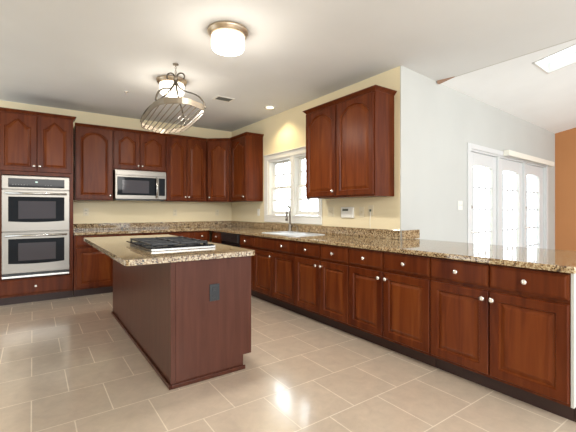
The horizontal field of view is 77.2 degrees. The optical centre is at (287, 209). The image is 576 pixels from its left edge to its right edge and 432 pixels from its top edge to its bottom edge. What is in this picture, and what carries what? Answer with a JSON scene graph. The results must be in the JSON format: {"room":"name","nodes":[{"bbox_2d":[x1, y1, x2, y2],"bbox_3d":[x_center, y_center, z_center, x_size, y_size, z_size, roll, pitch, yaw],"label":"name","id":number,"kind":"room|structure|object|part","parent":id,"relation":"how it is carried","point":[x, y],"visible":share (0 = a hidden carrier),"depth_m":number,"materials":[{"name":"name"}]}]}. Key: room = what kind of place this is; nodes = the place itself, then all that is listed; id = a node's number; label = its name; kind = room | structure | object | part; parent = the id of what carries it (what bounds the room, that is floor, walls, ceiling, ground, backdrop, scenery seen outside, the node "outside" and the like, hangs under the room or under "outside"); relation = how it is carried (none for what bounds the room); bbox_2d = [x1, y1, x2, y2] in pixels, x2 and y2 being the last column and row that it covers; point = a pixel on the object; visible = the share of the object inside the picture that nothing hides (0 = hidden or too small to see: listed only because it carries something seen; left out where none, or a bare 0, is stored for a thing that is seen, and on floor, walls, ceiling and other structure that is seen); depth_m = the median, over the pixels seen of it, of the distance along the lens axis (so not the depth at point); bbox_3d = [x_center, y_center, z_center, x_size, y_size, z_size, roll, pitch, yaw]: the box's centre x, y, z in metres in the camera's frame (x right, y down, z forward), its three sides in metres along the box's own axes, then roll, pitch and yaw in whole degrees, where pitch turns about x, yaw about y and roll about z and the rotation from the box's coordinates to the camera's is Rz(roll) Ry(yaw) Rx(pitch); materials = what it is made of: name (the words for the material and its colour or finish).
{"room":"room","nodes":[
{"label":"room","id":0,"kind":"room"},
{"bbox_2d":[0,100,231,241],"bbox_3d":[-3.713,-0.153,5.390,6.557,2.772,0.150,0,0,-35],"label":"wall","id":1,"kind":"structure","parent":0,"point":[114,211],"depth_m":6.09,"materials":[{"name":"beige paint"}]},
{"bbox_2d":[83,208,88,215],"bbox_3d":[-3.174,0.035,5.673,0.075,0.120,0.009,0,0,-35],"label":"outlet","id":2,"kind":"object","parent":1,"relation":"attached to","point":[85,210],"visible":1,"depth_m":5.67,"materials":[{"name":"beige plastic"}]},
{"bbox_2d":[73,122,112,200],"bbox_3d":[-3.007,-0.713,5.573,0.513,1.136,0.364,0,0,-35],"label":"upper cabinet","id":3,"kind":"object","parent":1,"relation":"attached to","point":[92,144],"visible":0.99,"depth_m":5.45,"materials":[{"name":"brown wood"}]},
{"bbox_3d":[-2.924,-1.260,5.456,0.513,0.042,0.034,0,0,-35],"label":"crown molding","id":4,"kind":"part","parent":3,"relation":"part of","materials":[{"name":"brown wood"}]},
{"bbox_2d":[113,127,165,171],"bbox_3d":[-2.466,-0.955,5.955,0.809,0.652,0.364,0,0,-35],"label":"upper cabinet","id":5,"kind":"object","parent":1,"relation":"attached to","point":[136,150],"visible":0.97,"depth_m":5.82,"materials":[{"name":"brown wood"}]},
{"bbox_3d":[-2.553,-0.935,5.726,0.379,0.581,0.020,0,0,-35],"label":"door","id":6,"kind":"part","parent":5,"relation":"part of","materials":[{"name":"brown wood"}]},
{"bbox_2d":[113,169,165,200],"bbox_3d":[-2.436,-0.388,5.911,0.776,0.473,0.464,0,0,-35],"label":"microwave","id":7,"kind":"object","parent":5,"relation":"attached to","point":[128,185],"visible":0.97,"depth_m":5.76,"materials":[{"name":"silver metal"}]},
{"bbox_3d":[-2.403,-0.355,5.748,0.642,0.369,0.035,0,0,-35],"label":"door","id":8,"kind":"part","parent":7,"relation":"part of","materials":[{"name":"silver metal"}]},
{"bbox_3d":[-2.389,-0.372,5.735,0.594,0.286,0.002,0,0,-35],"label":"door glass","id":9,"kind":"part","parent":7,"relation":"part of","materials":[{"name":"black glass"}]},
{"bbox_3d":[-2.136,-0.357,5.880,0.024,0.340,0.067,0,0,-35],"label":"door handle","id":10,"kind":"part","parent":7,"relation":"part of","materials":[{"name":"silver metal"}]},
{"bbox_3d":[-2.085,-0.355,5.973,0.131,0.369,0.035,0,0,-35],"label":"control panel","id":11,"kind":"part","parent":7,"relation":"part of","materials":[{"name":"silver metal"}]},
{"bbox_3d":[-2.079,-0.372,5.954,0.099,0.286,0.002,0,0,-35],"label":"control glass","id":12,"kind":"part","parent":7,"relation":"part of","materials":[{"name":"black"}]},
{"bbox_3d":[-2.383,-1.260,5.838,0.809,0.042,0.034,0,0,-35],"label":"crown molding","id":13,"kind":"part","parent":5,"relation":"part of","materials":[{"name":"brown wood"}]},
{"bbox_3d":[-2.229,-0.935,5.955,0.399,0.581,0.020,0,0,-35],"label":"door","id":14,"kind":"part","parent":5,"relation":"part of","materials":[{"name":"brown wood"}]},
{"bbox_2d":[161,134,206,201],"bbox_3d":[-1.833,-0.713,6.402,0.738,1.136,0.364,0,0,-35],"label":"upper cabinet","id":15,"kind":"object","parent":1,"relation":"attached to","point":[185,155],"visible":0.99,"depth_m":6.27,"materials":[{"name":"brown wood"}]},
{"bbox_3d":[-1.907,-0.693,6.183,0.349,1.065,0.020,0,0,-35],"label":"door","id":16,"kind":"part","parent":15,"relation":"part of","materials":[{"name":"brown wood"}]},
{"bbox_3d":[-1.751,-1.260,6.285,0.738,0.042,0.034,0,0,-35],"label":"crown molding","id":17,"kind":"part","parent":15,"relation":"part of","materials":[{"name":"brown wood"}]},
{"bbox_3d":[-1.614,-0.693,6.390,0.353,1.065,0.020,0,0,-35],"label":"door","id":18,"kind":"part","parent":15,"relation":"part of","materials":[{"name":"brown wood"}]},
{"bbox_2d":[206,138,230,201],"bbox_3d":[-1.206,-0.713,6.698,0.650,1.136,0.606,0,0,-35],"label":"upper cabinet","id":19,"kind":"object","parent":1,"relation":"attached to","point":[218,150],"visible":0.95,"depth_m":6.47,"materials":[{"name":"brown wood"}]},
{"bbox_3d":[-1.244,-1.260,6.476,0.432,0.042,0.034,0,0,5],"label":"crown molding","id":20,"kind":"part","parent":19,"relation":"part of","materials":[{"name":"brown wood"}]},
{"bbox_2d":[0,0,575,131],"bbox_3d":[-0.749,-1.599,1.736,7.180,0.120,10.100,0,0,-35],"label":"ceiling","id":21,"kind":"structure","parent":0,"point":[78,55],"depth_m":3.36,"materials":[{"name":"paint"}]},
{"bbox_2d":[156,75,186,96],"bbox_3d":[-1.379,-1.452,4.291,0.352,0.172,0.352,0,0,-35],"label":"ceiling light","id":22,"kind":"object","parent":21,"relation":"attached to","point":[162,80],"visible":0.81,"depth_m":4.18,"materials":[{"name":"white glass"}]},
{"bbox_2d":[140,63,205,133],"bbox_3d":[-1.244,-1.241,3.832,0.518,0.596,1.398,0,0,-29],"label":"pot rack","id":23,"kind":"object","parent":21,"relation":"hanging from","point":[172,100],"visible":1,"depth_m":3.72,"materials":[{"name":"grey metal"}]},
{"bbox_2d":[213,96,234,101],"bbox_3d":[-0.891,-1.534,5.003,0.260,0.008,0.180,0,0,-35],"label":"ceiling vent","id":24,"kind":"object","parent":21,"relation":"in","point":[220,98],"visible":1,"depth_m":5.01,"materials":[{"name":"white plastic"}]},
{"bbox_2d":[207,21,248,56],"bbox_3d":[-0.516,-1.452,3.107,0.352,0.172,0.352,0,0,-35],"label":"ceiling light","id":25,"kind":"object","parent":21,"relation":"attached to","point":[228,38],"visible":1,"depth_m":3.00,"materials":[{"name":"white glass"}]},
{"bbox_2d":[264,106,275,108],"bbox_3d":[-0.271,-1.534,5.425,0.176,0.008,0.176,0,0,-35],"label":"recessed light","id":26,"kind":"object","parent":21,"relation":"in","point":[265,107],"visible":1,"depth_m":5.42,"materials":[{"name":"white plastic"}]},
{"bbox_2d":[0,292,575,431],"bbox_3d":[1.505,1.283,3.329,12.700,0.100,10.100,0,0,-35],"label":"floor","id":27,"kind":"structure","parent":0,"point":[67,364],"depth_m":2.49,"materials":[{"name":"tile"}]},
{"bbox_2d":[0,107,75,305],"bbox_3d":[-3.487,-0.032,5.042,0.868,2.530,0.670,0,0,-35],"label":"tall cabinet","id":28,"kind":"object","parent":27,"relation":"on","point":[32,143],"visible":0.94,"depth_m":4.79,"materials":[{"name":"brown wood"}]},
{"bbox_3d":[-3.501,-0.873,4.677,0.401,0.743,0.020,0,0,-35],"label":"door","id":29,"kind":"part","parent":28,"relation":"part of","materials":[{"name":"brown wood"}]},
{"bbox_2d":[2,175,68,278],"bbox_3d":[-3.466,0.220,4.982,0.736,1.326,0.630,0,0,-35],"label":"double oven","id":30,"kind":"object","parent":28,"relation":"in","point":[35,210],"visible":1,"depth_m":4.76,"materials":[{"name":"silver metal"}]},
{"bbox_3d":[-3.328,0.012,4.788,0.736,0.533,0.038,0,0,-35],"label":"door","id":31,"kind":"part","parent":30,"relation":"part of","materials":[{"name":"silver metal"}]},
{"bbox_3d":[-3.328,0.556,4.788,0.736,0.530,0.038,0,0,-35],"label":"door","id":32,"kind":"part","parent":30,"relation":"part of","materials":[{"name":"silver metal"}]},
{"bbox_3d":[-3.331,-0.353,4.791,0.736,0.172,0.030,0,0,-35],"label":"control panel","id":33,"kind":"part","parent":30,"relation":"part of","materials":[{"name":"silver metal"}]},
{"bbox_3d":[-3.331,0.867,4.791,0.736,0.028,0.030,0,0,-35],"label":"trim","id":34,"kind":"part","parent":30,"relation":"part of","materials":[{"name":"silver metal"}]},
{"bbox_3d":[-3.300,-0.213,4.748,0.668,0.025,0.058,0,0,-35],"label":"door handle","id":35,"kind":"part","parent":30,"relation":"part of","materials":[{"name":"silver metal"}]},
{"bbox_3d":[-3.314,-0.003,4.773,0.610,0.333,0.002,0,0,-35],"label":"door glass","id":36,"kind":"part","parent":30,"relation":"part of","materials":[{"name":"black"}]},
{"bbox_3d":[-3.300,0.333,4.748,0.668,0.025,0.058,0,0,-35],"label":"door handle","id":37,"kind":"part","parent":30,"relation":"part of","materials":[{"name":"silver metal"}]},
{"bbox_3d":[-3.314,0.541,4.773,0.610,0.330,0.002,0,0,-35],"label":"door glass","id":38,"kind":"part","parent":30,"relation":"part of","materials":[{"name":"black glass"}]},
{"bbox_3d":[-3.318,-0.349,4.780,0.611,0.115,0.002,0,0,-35],"label":"control glass","id":39,"kind":"part","parent":30,"relation":"part of","materials":[{"name":"black"}]},
{"bbox_3d":[-3.334,1.004,4.795,0.792,0.202,0.020,0,0,-35],"label":"drawer","id":40,"kind":"part","parent":28,"relation":"part of","materials":[{"name":"brown wood"}]},
{"bbox_3d":[-3.385,-1.276,4.898,0.868,0.042,0.274,0,0,-35],"label":"crown molding","id":41,"kind":"part","parent":28,"relation":"part of","materials":[{"name":"brown wood"}]},
{"bbox_3d":[-3.171,-0.873,4.910,0.391,0.743,0.020,0,0,-35],"label":"door","id":42,"kind":"part","parent":28,"relation":"part of","materials":[{"name":"brown wood"}]},
{"bbox_2d":[73,234,114,296],"bbox_3d":[-2.937,0.796,5.430,0.532,0.874,0.670,0,0,-35],"label":"base cabinet","id":43,"kind":"object","parent":27,"relation":"on","point":[92,268],"visible":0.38,"depth_m":5.16,"materials":[{"name":"brown wood"}]},
{"bbox_3d":[-2.761,0.824,5.200,0.504,0.562,0.020,0,0,-35],"label":"door","id":44,"kind":"part","parent":43,"relation":"part of","materials":[{"name":"brown wood"}]},
{"bbox_3d":[-2.761,0.443,5.200,0.504,0.148,0.020,0,0,-35],"label":"drawer","id":45,"kind":"part","parent":43,"relation":"part of","materials":[{"name":"brown wood"}]},
{"bbox_2d":[73,226,575,273],"bbox_3d":[-0.482,0.338,4.058,2.965,0.038,5.753,0,0,-35],"label":"countertop","id":46,"kind":"structure","parent":43,"relation":"on","point":[564,261],"depth_m":3.14,"materials":[{"name":"stone"}]},
{"bbox_2d":[285,205,293,230],"bbox_3d":[0.009,0.125,5.262,0.170,0.387,0.143,0,0,-35],"label":"faucet","id":47,"kind":"object","parent":46,"relation":"on","point":[286,218],"visible":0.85,"depth_m":5.30,"materials":[{"name":"silver metal"}]},
{"bbox_3d":[0.006,0.070,5.261,0.025,0.277,0.155,0,0,20],"label":"spout","id":48,"kind":"part","parent":47,"relation":"part of","materials":[{"name":"silver metal"}]},
{"bbox_2d":[262,231,324,235],"bbox_3d":[0.055,0.406,4.778,0.495,0.188,0.840,0,0,-35],"label":"sink","id":49,"kind":"object","parent":46,"relation":"in","point":[287,233],"visible":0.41,"depth_m":4.82,"materials":[{"name":"white metal"}]},
{"bbox_3d":[-0.060,0.412,4.940,0.432,0.178,0.383,0,0,-35],"label":"bowl","id":50,"kind":"part","parent":49,"relation":"part of","materials":[{"name":"white ceramic"}]},
{"bbox_3d":[0.170,0.412,4.615,0.432,0.178,0.383,0,0,-35],"label":"bowl","id":51,"kind":"part","parent":49,"relation":"part of","materials":[{"name":"white ceramic"}]},
{"bbox_2d":[115,232,167,235],"bbox_3d":[-2.402,0.796,5.808,0.774,0.874,0.670,0,0,-35],"label":"base cabinet","id":52,"kind":"object","parent":27,"relation":"on","point":[158,233],"visible":0.03,"depth_m":5.56,"materials":[{"name":"brown wood"}]},
{"bbox_3d":[-2.396,0.443,5.458,0.375,0.148,0.020,0,0,-35],"label":"drawer","id":53,"kind":"part","parent":52,"relation":"part of","materials":[{"name":"brown wood"}]},
{"bbox_3d":[-2.079,0.443,5.682,0.385,0.148,0.020,0,0,-35],"label":"drawer","id":54,"kind":"part","parent":52,"relation":"part of","materials":[{"name":"brown wood"}]},
{"bbox_2d":[111,256,250,389],"bbox_3d":[-1.172,0.796,3.565,0.684,0.875,2.224,0,0,-35],"label":"kitchen island","id":55,"kind":"object","parent":27,"relation":"on","point":[167,311],"visible":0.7,"depth_m":2.70,"materials":[{"name":"brown wood"}]},
{"bbox_3d":[-1.444,0.796,3.402,0.018,0.874,2.176,0,0,-35],"label":"panel","id":56,"kind":"part","parent":55,"relation":"part of","materials":[{"name":"brown wood"}]},
{"bbox_2d":[84,234,254,265],"bbox_3d":[-1.294,0.338,3.483,0.958,0.038,2.278,0,0,-35],"label":"island countertop","id":57,"kind":"structure","parent":55,"relation":"on","point":[117,248],"depth_m":2.75,"materials":[{"name":"stone"}]},
{"bbox_2d":[126,236,215,251],"bbox_3d":[-1.050,0.291,3.188,0.555,0.056,0.760,0,0,-35],"label":"cooktop","id":58,"kind":"object","parent":57,"relation":"in","point":[152,244],"visible":1,"depth_m":2.99,"materials":[{"name":"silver metal"}]},
{"bbox_3d":[-0.802,0.796,2.503,0.033,0.874,0.033,0,0,-35],"label":"corner post","id":59,"kind":"part","parent":55,"relation":"part of","materials":[{"name":"brown wood"}]},
{"bbox_3d":[-1.211,1.217,3.538,0.588,0.032,2.224,0,0,-35],"label":"shoe molding","id":60,"kind":"part","parent":55,"relation":"part of","materials":[{"name":"brown wood"}]},
{"bbox_3d":[-0.540,0.796,2.682,0.600,0.875,0.018,0,0,-35],"label":"panel","id":61,"kind":"part","parent":55,"relation":"part of","materials":[{"name":"brown wood"}]},
{"bbox_2d":[210,283,218,300],"bbox_3d":[-0.541,0.609,2.663,0.078,0.124,0.009,0,0,-35],"label":"outlet","id":62,"kind":"object","parent":55,"relation":"attached to","point":[214,288],"visible":1,"depth_m":2.66,"materials":[{"name":"black plastic"}]},
{"bbox_2d":[168,231,208,241],"bbox_3d":[-1.798,0.796,6.235,0.702,0.874,0.670,0,0,-35],"label":"base cabinet","id":63,"kind":"object","parent":27,"relation":"on","point":[202,235],"visible":0.23,"depth_m":6.04,"materials":[{"name":"brown wood"}]},
{"bbox_3d":[-1.746,0.443,5.917,0.414,0.148,0.020,0,0,-35],"label":"drawer","id":64,"kind":"part","parent":63,"relation":"part of","materials":[{"name":"brown wood"}]},
{"bbox_3d":[-1.467,0.443,6.115,0.254,0.148,0.020,0,0,-35],"label":"drawer","id":65,"kind":"part","parent":63,"relation":"part of","materials":[{"name":"brown wood"}]},
{"bbox_2d":[212,231,221,243],"bbox_3d":[-0.956,0.796,6.161,0.656,0.874,0.441,0,0,-35],"label":"base cabinet","id":66,"kind":"object","parent":27,"relation":"on","point":[216,236],"visible":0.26,"depth_m":5.98,"materials":[{"name":"brown wood"}]},
{"bbox_3d":[-1.157,0.443,5.955,0.020,0.148,0.330,0,0,-35],"label":"drawer","id":67,"kind":"part","parent":66,"relation":"part of","materials":[{"name":"brown wood"}]},
{"bbox_2d":[221,232,240,246],"bbox_3d":[-0.662,0.799,5.727,0.612,0.868,0.586,0,0,-35],"label":"dishwasher","id":68,"kind":"object","parent":27,"relation":"on","point":[230,239],"visible":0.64,"depth_m":5.51,"materials":[{"name":"black plastic"}]},
{"bbox_3d":[-0.890,0.801,5.566,0.029,0.605,0.586,0,0,-35],"label":"door","id":69,"kind":"part","parent":68,"relation":"part of","materials":[{"name":"black glass"}]},
{"bbox_3d":[-0.893,0.428,5.564,0.035,0.126,0.586,0,0,-35],"label":"control panel","id":70,"kind":"part","parent":68,"relation":"part of","materials":[{"name":"black plastic"}]},
{"bbox_2d":[240,234,258,297],"bbox_3d":[-0.356,0.796,5.311,0.656,0.874,0.423,0,0,-35],"label":"base cabinet","id":71,"kind":"object","parent":27,"relation":"on","point":[246,241],"visible":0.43,"depth_m":5.06,"materials":[{"name":"brown wood"}]},
{"bbox_3d":[-0.586,0.824,5.148,0.020,0.562,0.417,0,0,-35],"label":"door","id":72,"kind":"part","parent":71,"relation":"part of","materials":[{"name":"brown wood"}]},
{"bbox_3d":[-0.586,0.443,5.148,0.020,0.148,0.417,0,0,-35],"label":"drawer","id":73,"kind":"part","parent":71,"relation":"part of","materials":[{"name":"brown wood"}]},
{"bbox_2d":[254,236,300,314],"bbox_3d":[0.042,0.796,4.748,0.656,0.874,0.952,0,0,-35],"label":"base cabinet","id":74,"kind":"object","parent":27,"relation":"on","point":[274,259],"visible":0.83,"depth_m":4.53,"materials":[{"name":"brown wood"}]},
{"bbox_3d":[-0.326,0.824,4.780,0.020,0.562,0.469,0,0,-35],"label":"door","id":75,"kind":"part","parent":74,"relation":"part of","materials":[{"name":"brown wood"}]},
{"bbox_3d":[-0.188,0.443,4.585,0.020,0.148,0.946,0,0,-35],"label":"drawer","id":76,"kind":"part","parent":74,"relation":"part of","materials":[{"name":"brown wood"}]},
{"bbox_3d":[-0.051,0.824,4.390,0.020,0.562,0.469,0,0,-35],"label":"door","id":77,"kind":"part","parent":74,"relation":"part of","materials":[{"name":"brown wood"}]},
{"bbox_2d":[295,241,354,335],"bbox_3d":[0.568,0.796,4.004,0.656,0.874,0.866,0,0,-35],"label":"base cabinet","id":78,"kind":"object","parent":27,"relation":"on","point":[321,270],"visible":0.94,"depth_m":3.79,"materials":[{"name":"brown wood"}]},
{"bbox_3d":[0.216,0.824,4.013,0.020,0.562,0.438,0,0,-35],"label":"door","id":79,"kind":"part","parent":78,"relation":"part of","materials":[{"name":"brown wood"}]},
{"bbox_3d":[0.216,0.443,4.013,0.020,0.148,0.438,0,0,-35],"label":"drawer","id":80,"kind":"part","parent":78,"relation":"part of","materials":[{"name":"brown wood"}]},
{"bbox_3d":[0.466,0.443,3.659,0.020,0.148,0.414,0,0,-35],"label":"drawer","id":81,"kind":"part","parent":78,"relation":"part of","materials":[{"name":"brown wood"}]},
{"bbox_3d":[0.466,0.824,3.659,0.020,0.562,0.414,0,0,-35],"label":"door","id":82,"kind":"part","parent":78,"relation":"part of","materials":[{"name":"brown wood"}]},
{"bbox_2d":[349,247,435,366],"bbox_3d":[1.071,0.796,3.293,0.656,0.874,0.872,0,0,-35],"label":"base cabinet","id":83,"kind":"object","parent":27,"relation":"on","point":[389,292],"visible":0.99,"depth_m":3.07,"materials":[{"name":"brown wood"}]},
{"bbox_3d":[0.709,0.443,3.316,0.020,0.148,0.411,0,0,-35],"label":"drawer","id":84,"kind":"part","parent":83,"relation":"part of","materials":[{"name":"brown wood"}]},
{"bbox_3d":[0.709,0.824,3.316,0.020,0.562,0.411,0,0,-35],"label":"door","id":85,"kind":"part","parent":83,"relation":"part of","materials":[{"name":"brown wood"}]},
{"bbox_3d":[0.961,0.443,2.959,0.020,0.148,0.447,0,0,-35],"label":"drawer","id":86,"kind":"part","parent":83,"relation":"part of","materials":[{"name":"brown wood"}]},
{"bbox_3d":[0.961,0.824,2.959,0.020,0.562,0.447,0,0,-35],"label":"door","id":87,"kind":"part","parent":83,"relation":"part of","materials":[{"name":"brown wood"}]},
{"bbox_2d":[430,257,574,421],"bbox_3d":[1.577,0.796,2.576,0.656,0.874,0.880,0,0,-35],"label":"base cabinet","id":88,"kind":"object","parent":27,"relation":"on","point":[506,330],"visible":0.98,"depth_m":2.34,"materials":[{"name":"brown wood"}]},
{"bbox_3d":[1.219,0.443,2.594,0.020,0.148,0.431,0,0,-35],"label":"drawer","id":89,"kind":"part","parent":88,"relation":"part of","materials":[{"name":"brown wood"}]},
{"bbox_3d":[1.219,0.824,2.594,0.020,0.562,0.431,0,0,-35],"label":"door","id":90,"kind":"part","parent":88,"relation":"part of","materials":[{"name":"brown wood"}]},
{"bbox_3d":[1.474,0.443,2.233,0.020,0.148,0.435,0,0,-35],"label":"drawer","id":91,"kind":"part","parent":88,"relation":"part of","materials":[{"name":"brown wood"}]},
{"bbox_3d":[1.474,0.824,2.233,0.020,0.562,0.435,0,0,-35],"label":"door","id":92,"kind":"part","parent":88,"relation":"part of","materials":[{"name":"brown wood"}]},
{"bbox_2d":[232,66,399,239],"bbox_3d":[0.103,-0.153,5.541,0.150,2.772,4.009,0,0,-35],"label":"wall","id":93,"kind":"structure","parent":0,"point":[286,130],"depth_m":4.70,"materials":[{"name":"beige paint"}]},
{"bbox_2d":[73,221,399,239],"bbox_3d":[-1.075,0.268,4.702,2.739,0.101,4.015,0,0,-35],"label":"backsplash","id":94,"kind":"structure","parent":93,"relation":"attached to","point":[363,232],"depth_m":5.73,"materials":[{"name":"stone"}]},
{"bbox_2d":[230,132,263,201],"bbox_3d":[-0.738,-0.713,6.284,0.364,1.136,0.635,0,0,-35],"label":"upper cabinet","id":95,"kind":"object","parent":93,"relation":"attached to","point":[246,147],"visible":1,"depth_m":6.10,"materials":[{"name":"brown wood"}]},
{"bbox_3d":[-0.848,-0.693,6.202,0.020,1.065,0.536,0,0,-35],"label":"door","id":96,"kind":"part","parent":95,"relation":"part of","materials":[{"name":"brown wood"}]},
{"bbox_3d":[-0.729,-1.260,6.290,0.342,0.042,0.635,0,0,-35],"label":"crown molding","id":97,"kind":"part","parent":95,"relation":"part of","materials":[{"name":"brown wood"}]},
{"bbox_2d":[269,156,289,214],"bbox_3d":[-0.084,-0.368,5.797,0.140,0.898,0.635,0,0,-35],"label":"window","id":98,"kind":"structure","parent":93,"relation":"in","point":[272,163],"depth_m":6.00,"materials":[{"name":"white paint"}]},
{"bbox_3d":[-0.091,-0.152,5.792,0.032,0.430,0.591,0,0,-35],"label":"sash","id":99,"kind":"part","parent":98,"relation":"part of","materials":[{"name":"white paint"}]},
{"bbox_3d":[-0.061,-0.564,5.813,0.032,0.445,0.591,0,0,-35],"label":"sash","id":100,"kind":"part","parent":98,"relation":"part of","materials":[{"name":"glass"}]},
{"bbox_2d":[263,146,321,224],"bbox_3d":[0.072,-0.354,5.512,0.135,1.115,1.520,0,0,-35],"label":"trim","id":101,"kind":"structure","parent":93,"relation":"attached to","point":[299,219],"depth_m":5.46,"materials":[{"name":"white paint"}]},
{"bbox_2d":[294,153,317,215],"bbox_3d":[0.314,-0.368,5.233,0.140,0.898,0.585,0,0,-35],"label":"window","id":102,"kind":"structure","parent":93,"relation":"in","point":[298,185],"depth_m":5.42,"materials":[{"name":"white paint"}]},
{"bbox_3d":[0.337,-0.564,5.250,0.032,0.445,0.541,0,0,-35],"label":"sash","id":103,"kind":"part","parent":102,"relation":"part of","materials":[{"name":"white paint"}]},
{"bbox_3d":[0.307,-0.152,5.228,0.032,0.430,0.541,0,0,-35],"label":"sash","id":104,"kind":"part","parent":102,"relation":"part of","materials":[{"name":"white paint"}]},
{"bbox_2d":[328,207,333,216],"bbox_3d":[0.558,0.028,4.750,0.018,0.122,0.122,0,0,-35],"label":"light switch","id":105,"kind":"object","parent":93,"relation":"attached to","point":[330,209],"visible":1,"depth_m":4.74,"materials":[{"name":"beige plastic"}]},
{"bbox_2d":[341,207,353,217],"bbox_3d":[0.738,0.033,4.485,0.030,0.132,0.210,0,0,-35],"label":"keypad","id":106,"kind":"object","parent":93,"relation":"attached to","point":[346,212],"visible":1,"depth_m":4.46,"materials":[{"name":"white plastic"}]},
{"bbox_2d":[303,85,396,198],"bbox_3d":[0.673,-0.713,4.287,0.364,1.136,1.224,0,0,-35],"label":"upper cabinet","id":107,"kind":"object","parent":93,"relation":"attached to","point":[350,137],"visible":1,"depth_m":3.97,"materials":[{"name":"brown wood"}]},
{"bbox_3d":[0.396,-0.693,4.442,0.020,1.065,0.559,0,0,-35],"label":"door","id":108,"kind":"part","parent":107,"relation":"part of","materials":[{"name":"brown wood"}]},
{"bbox_3d":[0.682,-1.260,4.293,0.342,0.042,1.224,0,0,-35],"label":"crown molding","id":109,"kind":"part","parent":107,"relation":"part of","materials":[{"name":"brown wood"}]},
{"bbox_3d":[0.728,-0.693,3.973,0.020,1.065,0.557,0,0,-35],"label":"door","id":110,"kind":"part","parent":107,"relation":"part of","materials":[{"name":"brown wood"}]},
{"bbox_2d":[359,207,363,216],"bbox_3d":[0.875,0.028,4.302,0.018,0.120,0.075,0,0,-35],"label":"light switch","id":111,"kind":"object","parent":93,"relation":"attached to","point":[361,209],"visible":1,"depth_m":4.31,"materials":[{"name":"beige plastic"}]},
{"bbox_2d":[368,205,372,217],"bbox_3d":[0.955,0.079,4.187,0.021,0.260,0.075,0,0,-35],"label":"phone jack","id":112,"kind":"object","parent":93,"relation":"attached to","point":[370,207],"visible":1,"depth_m":4.18,"materials":[{"name":"beige plastic"}]},
{"bbox_2d":[400,66,554,248],"bbox_3d":[3.232,-0.153,5.604,5.357,2.772,0.151,0,0,-39],"label":"wall","id":113,"kind":"structure","parent":0,"point":[438,122],"depth_m":4.44,"materials":[{"name":"white paint"}]},
{"bbox_2d":[402,229,419,239],"bbox_3d":[1.344,0.270,3.947,0.326,0.097,0.019,0,0,-39],"label":"backsplash","id":114,"kind":"structure","parent":113,"relation":"attached to","point":[406,234],"depth_m":3.93,"materials":[{"name":"stone"}]},
{"bbox_2d":[458,201,462,209],"bbox_3d":[2.242,-0.057,4.685,0.120,0.120,0.018,0,0,-39],"label":"light switch","id":115,"kind":"object","parent":113,"relation":"attached to","point":[460,203],"visible":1,"depth_m":4.69,"materials":[{"name":"white plastic"}]},
{"bbox_2d":[471,152,495,244],"bbox_3d":[2.821,0.213,5.204,0.905,2.020,0.098,0,0,-39],"label":"door","id":116,"kind":"structure","parent":113,"relation":"in","point":[489,162],"depth_m":5.28,"materials":[{"name":"white paint"}]},
{"bbox_2d":[467,143,547,248],"bbox_3d":[3.650,0.168,5.913,3.345,2.130,0.138,0,0,-39],"label":"trim","id":117,"kind":"structure","parent":113,"relation":"attached to","point":[487,151],"depth_m":5.50,"materials":[{"name":"white paint"}]},
{"bbox_2d":[500,158,521,246],"bbox_3d":[3.605,0.213,5.868,1.051,2.020,0.062,0,0,-39],"label":"door","id":118,"kind":"structure","parent":113,"relation":"in","point":[505,165],"depth_m":5.94,"materials":[{"name":"white paint"}]},
{"bbox_2d":[504,150,553,166],"bbox_3d":[4.198,-0.869,6.218,2.230,0.085,0.081,0,0,-39],"label":"valance","id":119,"kind":"object","parent":113,"relation":"attached to","point":[506,152],"visible":1,"depth_m":5.97,"materials":[{"name":"white wood"}]},
{"bbox_2d":[526,164,542,248],"bbox_3d":[4.467,0.213,6.549,1.025,2.020,0.098,0,0,-39],"label":"door","id":120,"kind":"structure","parent":113,"relation":"in","point":[537,172],"depth_m":6.72,"materials":[{"name":"white paint"}]},
{"bbox_2d":[441,39,575,132],"bbox_3d":[5.160,-2.045,3.950,4.665,1.094,5.150,0,0,-39],"label":"ceiling","id":121,"kind":"structure","parent":0,"point":[516,87],"depth_m":4.82,"materials":[{"name":"paint"}]},
{"bbox_2d":[532,44,575,73],"bbox_3d":[3.409,-1.863,3.785,0.530,0.379,1.310,0,0,-39],"label":"window","id":122,"kind":"structure","parent":121,"relation":"attached to","point":[569,59],"depth_m":4.31,"materials":[{"name":"white glass"}]},
{"bbox_2d":[455,38,575,76],"bbox_3d":[3.446,-2.253,2.037,0.020,1.428,5.750,0,0,-35],"label":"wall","id":123,"kind":"structure","parent":0,"point":[575,38],"depth_m":3.62,"materials":[{"name":"white paint"}]},
{"bbox_2d":[437,77,453,83],"bbox_3d":[1.850,-1.521,4.233,0.048,0.034,0.200,0,0,-35],"label":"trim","id":124,"kind":"structure","parent":123,"relation":"attached to","point":[446,79],"depth_m":4.26,"materials":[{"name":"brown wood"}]},
{"bbox_2d":[555,128,575,250],"bbox_3d":[6.935,-0.635,5.400,0.122,3.737,5.150,0,0,-39],"label":"wall","id":125,"kind":"structure","parent":0,"point":[565,141],"depth_m":7.11,"materials":[{"name":"paint"}]},
{"bbox_2d":[571,274,575,408],"bbox_3d":[1.425,0.796,2.953,0.728,0.874,1.708,0,0,-35],"label":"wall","id":126,"kind":"structure","parent":0,"point":[573,276],"depth_m":2.05,"materials":[{"name":"white paint"}]}
]}

